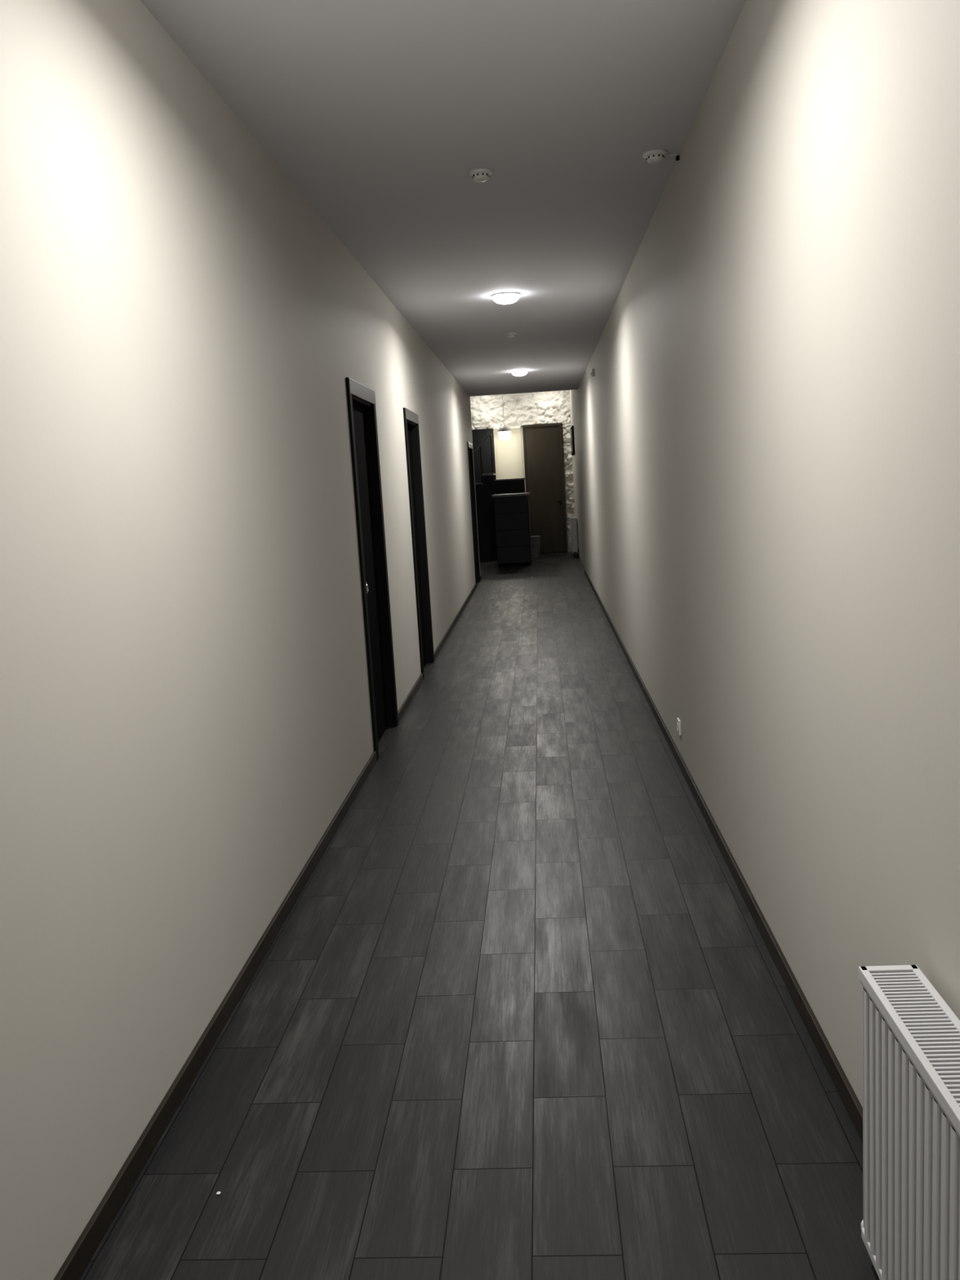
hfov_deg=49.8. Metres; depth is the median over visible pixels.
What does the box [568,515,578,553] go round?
radiator
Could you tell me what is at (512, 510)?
cabinet
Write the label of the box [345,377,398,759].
door
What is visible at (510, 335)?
smoke detector
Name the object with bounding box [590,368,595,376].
sensor
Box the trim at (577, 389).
[577,389,585,560]
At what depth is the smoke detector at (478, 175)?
4.56 m
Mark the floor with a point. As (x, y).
(523, 1013)
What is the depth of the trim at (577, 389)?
16.55 m
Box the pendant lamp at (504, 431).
[497,394,511,440]
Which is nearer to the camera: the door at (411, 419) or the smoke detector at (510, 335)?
the door at (411, 419)
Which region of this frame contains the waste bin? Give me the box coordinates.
[530,535,540,559]
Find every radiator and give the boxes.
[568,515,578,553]
[858,964,959,1279]
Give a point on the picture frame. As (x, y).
(572, 439)
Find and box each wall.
[0,0,480,1279]
[470,390,574,553]
[568,0,959,1107]
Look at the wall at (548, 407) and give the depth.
21.46 m
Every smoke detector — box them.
[468,168,492,182]
[505,332,516,337]
[643,148,679,164]
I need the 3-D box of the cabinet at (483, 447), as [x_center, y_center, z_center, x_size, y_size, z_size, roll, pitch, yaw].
[-0.759,-2.934,21.136,2.170,2.640,1.060,-3,9,4]
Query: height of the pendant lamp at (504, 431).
1.245 m
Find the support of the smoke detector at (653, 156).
attached to the ceiling
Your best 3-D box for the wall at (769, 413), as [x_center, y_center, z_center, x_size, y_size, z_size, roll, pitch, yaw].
[1.249,-1.649,8.694,0.175,3.600,26.200,-3,9,4]
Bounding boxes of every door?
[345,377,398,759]
[403,407,434,680]
[466,441,479,586]
[522,423,567,553]
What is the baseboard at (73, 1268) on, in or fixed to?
attached to the wall at (185, 715)
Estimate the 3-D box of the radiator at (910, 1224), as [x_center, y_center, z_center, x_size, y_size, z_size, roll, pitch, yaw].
[0.762,0.989,1.479,0.128,0.614,1.103,-3,9,4]
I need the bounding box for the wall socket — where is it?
[676,717,680,735]
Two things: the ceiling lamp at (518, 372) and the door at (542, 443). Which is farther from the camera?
the door at (542, 443)
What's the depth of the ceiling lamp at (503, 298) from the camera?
7.59 m
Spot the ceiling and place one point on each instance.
(380, 113)
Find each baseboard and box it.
[53,575,481,1279]
[584,569,862,1142]
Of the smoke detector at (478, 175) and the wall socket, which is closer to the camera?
the smoke detector at (478, 175)
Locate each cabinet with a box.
[471,428,497,560]
[491,492,532,567]
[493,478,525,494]
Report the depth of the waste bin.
20.45 m
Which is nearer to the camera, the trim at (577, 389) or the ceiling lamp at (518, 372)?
the ceiling lamp at (518, 372)
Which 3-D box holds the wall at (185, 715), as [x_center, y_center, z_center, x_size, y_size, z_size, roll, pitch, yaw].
[-0.732,-0.818,6.300,0.140,2.910,21.000,-3,9,4]
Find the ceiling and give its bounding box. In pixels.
[140,0,746,396]
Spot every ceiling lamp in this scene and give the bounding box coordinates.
[491,292,519,304]
[511,369,528,376]
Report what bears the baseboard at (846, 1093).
attached to the wall at (769, 413)
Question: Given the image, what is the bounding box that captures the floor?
[79,551,879,1279]
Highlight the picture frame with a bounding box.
[570,425,574,455]
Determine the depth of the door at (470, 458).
16.17 m

